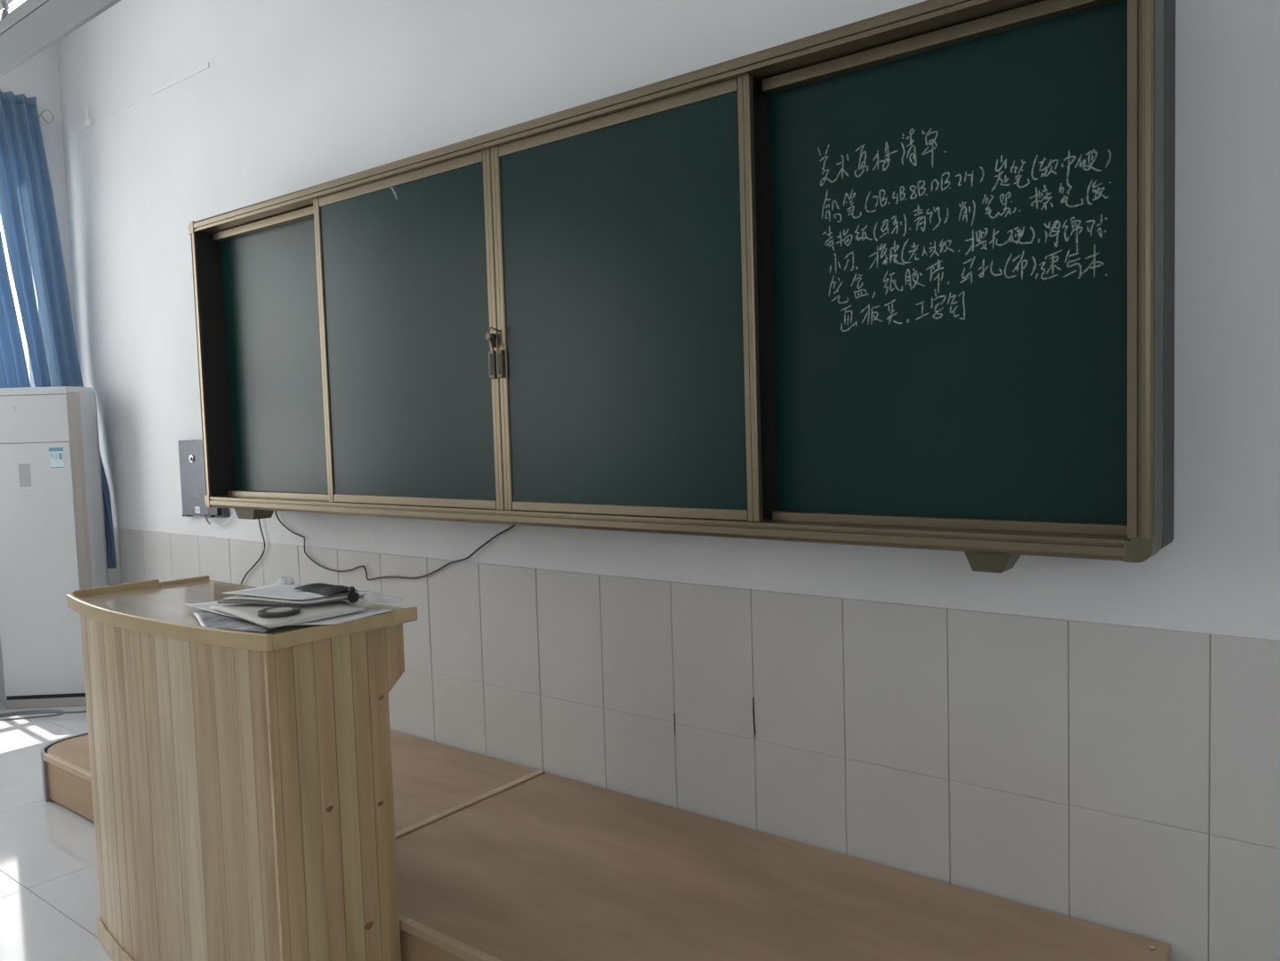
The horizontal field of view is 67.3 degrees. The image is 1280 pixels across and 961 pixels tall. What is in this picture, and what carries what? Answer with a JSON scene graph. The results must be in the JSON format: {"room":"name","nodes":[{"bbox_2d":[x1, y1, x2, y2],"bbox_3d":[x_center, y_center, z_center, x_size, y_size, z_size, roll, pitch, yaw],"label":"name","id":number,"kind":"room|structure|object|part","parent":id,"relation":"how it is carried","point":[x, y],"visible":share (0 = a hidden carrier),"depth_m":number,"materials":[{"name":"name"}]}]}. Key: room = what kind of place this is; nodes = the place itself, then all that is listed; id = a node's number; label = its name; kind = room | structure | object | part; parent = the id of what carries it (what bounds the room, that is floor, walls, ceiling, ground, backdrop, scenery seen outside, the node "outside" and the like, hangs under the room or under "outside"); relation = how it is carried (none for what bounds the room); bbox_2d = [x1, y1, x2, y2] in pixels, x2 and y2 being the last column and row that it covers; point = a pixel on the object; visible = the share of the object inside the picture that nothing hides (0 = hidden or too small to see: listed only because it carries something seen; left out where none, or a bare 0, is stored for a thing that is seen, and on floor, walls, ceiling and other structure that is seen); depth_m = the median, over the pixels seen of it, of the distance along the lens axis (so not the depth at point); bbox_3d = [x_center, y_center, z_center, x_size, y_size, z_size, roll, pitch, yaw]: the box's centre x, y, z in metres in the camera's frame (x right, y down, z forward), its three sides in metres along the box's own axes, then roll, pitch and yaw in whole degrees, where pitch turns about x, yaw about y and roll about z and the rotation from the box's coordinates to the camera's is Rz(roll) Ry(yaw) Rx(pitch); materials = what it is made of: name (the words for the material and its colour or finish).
{"room":"classroom","nodes":[
{"label":"classroom","id":0,"kind":"room"},
{"bbox_2d":[0,0,14,10],"bbox_3d":[-2.168,-2.291,-0.429,9.750,0.150,8.450,1,4,38],"label":"ceiling","id":1,"kind":"structure","parent":0,"point":[8,1],"depth_m":5.08,"materials":[{"name":"white paint"}]},
{"bbox_2d":[0,0,120,78],"bbox_3d":[-2.040,-1.985,3.355,2.400,0.935,0.130,1,4,38],"label":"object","id":2,"kind":"structure","parent":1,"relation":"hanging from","point":[28,28],"depth_m":3.39,"materials":[{"name":"grey"}]},
{"bbox_3d":[-2.055,-1.682,3.342,2.400,0.049,0.030,1,4,38],"label":"rail","id":3,"kind":"part","parent":2,"relation":"part of","materials":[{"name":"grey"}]},
{"bbox_2d":[0,41,77,700],"bbox_3d":[-5.868,-0.409,2.602,0.240,3.750,8.004,1,4,38],"label":"wall","id":4,"kind":"structure","parent":0,"point":[38,76],"depth_m":5.54,"materials":[{"name":"paint"}]},
{"bbox_2d":[16,186,35,386],"bbox_3d":[-4.214,-0.669,4.598,0.180,2.180,2.470,1,4,38],"label":"window","id":5,"kind":"structure","parent":4,"relation":"in","point":[26,350],"depth_m":5.53,"materials":[{"name":"white glass"}]},
{"bbox_2d":[39,108,54,123],"bbox_3d":[-4.248,-1.960,4.395,0.103,0.077,2.823,1,5,40],"label":"curtain rod","id":6,"kind":"object","parent":4,"relation":"attached to","point":[45,109],"visible":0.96,"depth_m":5.43,"materials":[{"name":"grey metal"}]},
{"bbox_2d":[0,88,116,568],"bbox_3d":[-3.385,-0.805,5.340,0.690,2.650,0.239,-4,4,-30],"label":"curtain","id":7,"kind":"object","parent":6,"relation":"hanging from","point":[23,160],"visible":0.53,"depth_m":5.37,"materials":[{"name":"blue fabric"}]},
{"bbox_2d":[0,699,112,960],"bbox_3d":[-2.047,1.599,-0.189,9.750,0.150,8.450,1,4,38],"label":"floor","id":8,"kind":"structure","parent":0,"point":[50,899],"depth_m":3.33,"materials":[{"name":"grey tile"}]},
{"bbox_2d":[0,709,86,720],"bbox_3d":[-3.101,1.226,5.090,0.628,0.009,0.137,-2,4,-11],"label":"cable","id":9,"kind":"object","parent":8,"relation":"on","point":[28,712],"visible":0.88,"depth_m":5.08,"materials":[{"name":"grey plastic"}]},
{"bbox_2d":[0,386,108,708],"bbox_3d":[-3.238,0.359,5.285,0.504,1.725,0.287,-2,4,-3],"label":"air conditioner","id":10,"kind":"object","parent":8,"relation":"on","point":[52,540],"visible":0.83,"depth_m":5.15,"materials":[{"name":"grey plastic"}]},
{"bbox_3d":[-3.253,-0.326,5.109,0.427,0.250,0.016,-2,4,-3],"label":"vent door","id":11,"kind":"part","parent":10,"relation":"part of","materials":[{"name":"grey plastic"}]},
{"bbox_3d":[-3.228,0.479,5.158,0.427,1.357,0.016,-2,4,-3],"label":"panel","id":12,"kind":"part","parent":10,"relation":"part of","materials":[{"name":"grey plastic"}]},
{"bbox_2d":[66,575,417,960],"bbox_3d":[-1.111,0.816,2.617,1.048,1.007,0.475,1,4,38],"label":"lectern","id":13,"kind":"object","parent":8,"relation":"on","point":[242,784],"visible":0.99,"depth_m":2.31,"materials":[{"name":"brown wood"}]},
{"bbox_2d":[182,600,239,618],"bbox_3d":[-0.996,0.327,2.428,0.450,0.007,0.135,1,4,38],"label":"paper sheet","id":14,"kind":"object","parent":13,"relation":"on","point":[205,606],"visible":0.26,"depth_m":2.51,"materials":[{"name":"white paper"}]},
{"bbox_2d":[209,600,366,627],"bbox_3d":[-0.865,0.316,2.398,0.271,0.011,0.374,-5,5,-43],"label":"pad","id":15,"kind":"object","parent":14,"relation":"on","point":[248,612],"visible":0.63,"depth_m":2.32,"materials":[{"name":"beige paper"}]},
{"bbox_2d":[257,605,300,617],"bbox_3d":[-0.861,0.313,2.296,0.096,0.010,0.096,1,4,38],"label":"tape roll","id":16,"kind":"object","parent":15,"relation":"on","point":[285,610],"visible":1,"depth_m":2.28,"materials":[{"name":"grey plastic"}]},
{"bbox_2d":[217,595,363,605],"bbox_3d":[-0.881,0.301,2.456,0.357,0.013,0.133,-1,4,15],"label":"sketchbook","id":17,"kind":"object","parent":15,"relation":"on","point":[224,600],"visible":0.36,"depth_m":2.41,"materials":[{"name":"grey paper"}]},
{"bbox_2d":[223,593,365,603],"bbox_3d":[-0.875,0.294,2.431,0.334,0.007,0.168,0,4,29],"label":"paper sheet","id":18,"kind":"object","parent":17,"relation":"on","point":[241,596],"visible":0.52,"depth_m":2.40,"materials":[{"name":"white paper"}]},
{"bbox_2d":[220,582,362,599],"bbox_3d":[-0.893,0.288,2.461,0.334,0.006,0.175,1,4,34],"label":"paper sheet","id":19,"kind":"object","parent":18,"relation":"on","point":[279,590],"visible":0.77,"depth_m":2.47,"materials":[{"name":"white paper"}]},
{"bbox_2d":[294,582,359,603],"bbox_3d":[-0.781,0.282,2.450,0.229,0.037,0.100,1,4,38],"label":"pouch","id":20,"kind":"object","parent":19,"relation":"on","point":[322,588],"visible":1,"depth_m":2.42,"materials":[{"name":"black fabric"}]},
{"bbox_2d":[193,611,280,632],"bbox_3d":[-0.989,0.340,2.302,0.333,0.009,0.196,-1,4,13],"label":"magazine","id":21,"kind":"object","parent":13,"relation":"on","point":[215,620],"visible":0.61,"depth_m":2.29,"materials":[{"name":"grey paper"}]},
{"bbox_2d":[276,576,294,584],"bbox_3d":[-1.020,0.298,2.764,0.072,0.047,0.049,1,4,38],"label":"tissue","id":22,"kind":"object","parent":13,"relation":"on","point":[283,579],"visible":0.41,"depth_m":2.76,"materials":[{"name":"white paper"}]},
{"bbox_2d":[289,607,395,625],"bbox_3d":[-0.721,0.327,2.314,0.186,0.003,0.256,-1,4,18],"label":"paper sheet","id":23,"kind":"object","parent":13,"relation":"on","point":[338,619],"visible":0.49,"depth_m":2.30,"materials":[{"name":"white paper"}]},
{"bbox_2d":[40,729,545,838],"bbox_3d":[-1.415,1.165,3.705,1.971,0.197,0.973,1,4,38],"label":"platform","id":24,"kind":"object","parent":8,"relation":"on","point":[432,781],"visible":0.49,"depth_m":3.55,"materials":[{"name":"brown wood"}]},
{"bbox_2d":[395,772,1170,960],"bbox_3d":[0.153,1.190,2.479,1.997,0.193,0.973,1,4,38],"label":"platform","id":25,"kind":"object","parent":8,"relation":"on","point":[547,866],"visible":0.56,"depth_m":2.51,"materials":[{"name":"brown wood"}]},
{"bbox_2d":[56,0,1279,960],"bbox_3d":[0.414,-0.623,2.912,9.750,3.750,0.251,1,4,38],"label":"wall","id":26,"kind":"structure","parent":0,"point":[1095,741],"depth_m":2.89,"materials":[{"name":"paint"}]},
{"bbox_2d":[62,62,209,138],"bbox_3d":[-2.696,-1.983,5.073,1.650,0.022,0.008,1,4,38],"label":"cable conduit","id":27,"kind":"object","parent":26,"relation":"attached to","point":[205,66],"visible":1,"depth_m":4.97,"materials":[{"name":"paint"}]},
{"bbox_2d":[84,104,91,126],"bbox_3d":[-3.059,-2.021,5.326,0.056,0.124,0.018,1,4,38],"label":"wall hook","id":28,"kind":"object","parent":27,"relation":"attached to","point":[87,121],"visible":1,"depth_m":5.32,"materials":[{"name":"white plastic"}]},
{"bbox_2d":[177,439,229,524],"bbox_3d":[-2.198,0.008,4.824,0.405,0.422,0.054,1,4,38],"label":"control box","id":29,"kind":"object","parent":26,"relation":"attached to","point":[190,452],"visible":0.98,"depth_m":4.85,"materials":[{"name":"metal"}]},
{"bbox_2d":[214,513,236,525],"bbox_3d":[-1.988,0.172,4.687,0.341,0.110,0.005,1,4,38],"label":"cable","id":30,"kind":"object","parent":29,"relation":"attached to","point":[235,513],"visible":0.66,"depth_m":4.72,"materials":[{"name":"white plastic"}]},
{"bbox_2d":[240,518,265,584],"bbox_3d":[-1.864,0.381,4.608,0.264,0.441,0.007,1,4,38],"label":"cable","id":31,"kind":"object","parent":26,"relation":"attached to","point":[255,563],"visible":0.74,"depth_m":4.54,"materials":[{"name":"grey plastic"}]},
{"bbox_2d":[274,510,515,579],"bbox_3d":[-1.046,0.263,3.958,1.620,0.319,0.008,1,4,38],"label":"cable","id":32,"kind":"object","parent":26,"relation":"attached to","point":[279,520],"visible":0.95,"depth_m":3.95,"materials":[{"name":"grey plastic"}]},
{"bbox_2d":[188,0,1175,572],"bbox_3d":[-0.392,-0.468,3.216,3.819,1.312,0.289,1,4,38],"label":"chalkboard","id":33,"kind":"object","parent":26,"relation":"attached to","point":[905,277],"visible":1,"depth_m":2.56,"materials":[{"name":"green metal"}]},
{"bbox_3d":[-1.925,-0.514,4.324,0.038,1.162,0.115,1,4,38],"label":"frame rail","id":34,"kind":"part","parent":33,"relation":"part of","materials":[{"name":"brown metal"}]},
{"bbox_3d":[-1.538,-1.074,4.010,0.872,0.031,0.038,1,4,38],"label":"panel rail","id":35,"kind":"part","parent":33,"relation":"part of","materials":[{"name":"brown metal"}]},
{"bbox_3d":[-1.507,-0.509,4.063,0.872,1.170,0.009,1,4,38],"label":"fixed panel","id":36,"kind":"part","parent":33,"relation":"part of","materials":[{"name":"green"}]},
{"bbox_3d":[-1.503,0.063,4.080,0.872,0.024,0.038,1,4,38],"label":"panel rail","id":37,"kind":"part","parent":33,"relation":"part of","materials":[{"name":"brown metal"}]},
{"bbox_3d":[-0.866,-1.061,3.415,0.912,0.033,0.021,1,4,38],"label":"panel rail","id":38,"kind":"part","parent":33,"relation":"part of","materials":[{"name":"brown metal"}]},
{"bbox_3d":[-0.847,-0.494,3.452,0.944,1.155,0.016,1,4,38],"label":"sliding panel","id":39,"kind":"part","parent":33,"relation":"part of","materials":[{"name":"green"}]},
{"bbox_3d":[-0.831,0.075,3.485,0.912,0.029,0.021,1,4,38],"label":"panel rail","id":40,"kind":"part","parent":33,"relation":"part of","materials":[{"name":"brown metal"}]},
{"bbox_3d":[-0.483,-0.379,3.151,0.027,0.090,0.013,1,4,38],"label":"handle","id":41,"kind":"part","parent":33,"relation":"part of","materials":[{"name":"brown metal"}]},
{"bbox_3d":[-0.402,-0.493,3.209,3.742,1.190,0.006,1,4,38],"label":"panel","id":42,"kind":"part","parent":33,"relation":"part of","materials":[{"name":"green"}]},
{"bbox_3d":[-0.454,-0.379,3.128,0.027,0.090,0.013,1,4,38],"label":"handle","id":43,"kind":"part","parent":33,"relation":"part of","materials":[{"name":"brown metal"}]},
{"bbox_3d":[-0.093,-1.047,2.811,0.900,0.033,0.021,1,4,38],"label":"panel rail","id":44,"kind":"part","parent":33,"relation":"part of","materials":[{"name":"brown metal"}]},
{"bbox_3d":[-0.461,-1.095,3.127,3.733,0.046,0.115,1,4,38],"label":"frame rail","id":45,"kind":"part","parent":33,"relation":"part of","materials":[{"name":"brown metal"}]},
{"bbox_3d":[-0.074,-0.481,2.848,0.932,1.155,0.016,1,4,38],"label":"sliding panel","id":46,"kind":"part","parent":33,"relation":"part of","materials":[{"name":"green"}]},
{"bbox_3d":[-0.058,0.088,2.881,0.900,0.029,0.021,1,4,38],"label":"panel rail","id":47,"kind":"part","parent":33,"relation":"part of","materials":[{"name":"brown metal"}]},
{"bbox_3d":[-0.423,0.118,3.202,3.733,0.046,0.115,1,4,38],"label":"frame rail","id":48,"kind":"part","parent":33,"relation":"part of","materials":[{"name":"brown metal"}]},
{"bbox_3d":[0.682,-1.035,2.275,0.889,0.031,0.038,1,4,38],"label":"panel rail","id":49,"kind":"part","parent":33,"relation":"part of","materials":[{"name":"brown metal"}]},
{"bbox_3d":[0.713,-0.471,2.327,0.889,1.170,0.009,1,4,38],"label":"fixed panel","id":50,"kind":"part","parent":33,"relation":"part of","materials":[{"name":"green"}]},
{"bbox_3d":[0.717,0.101,2.345,0.889,0.024,0.038,1,4,38],"label":"panel rail","id":51,"kind":"part","parent":33,"relation":"part of","materials":[{"name":"brown metal"}]},
{"bbox_3d":[1.050,-0.463,1.999,0.046,1.162,0.115,1,4,38],"label":"frame rail","id":52,"kind":"part","parent":33,"relation":"part of","materials":[{"name":"brown metal"}]},
{"bbox_3d":[1.073,-0.463,1.990,0.002,1.158,0.097,1,4,38],"label":"plate","id":53,"kind":"part","parent":33,"relation":"part of","materials":[{"name":"brown"}]}
]}

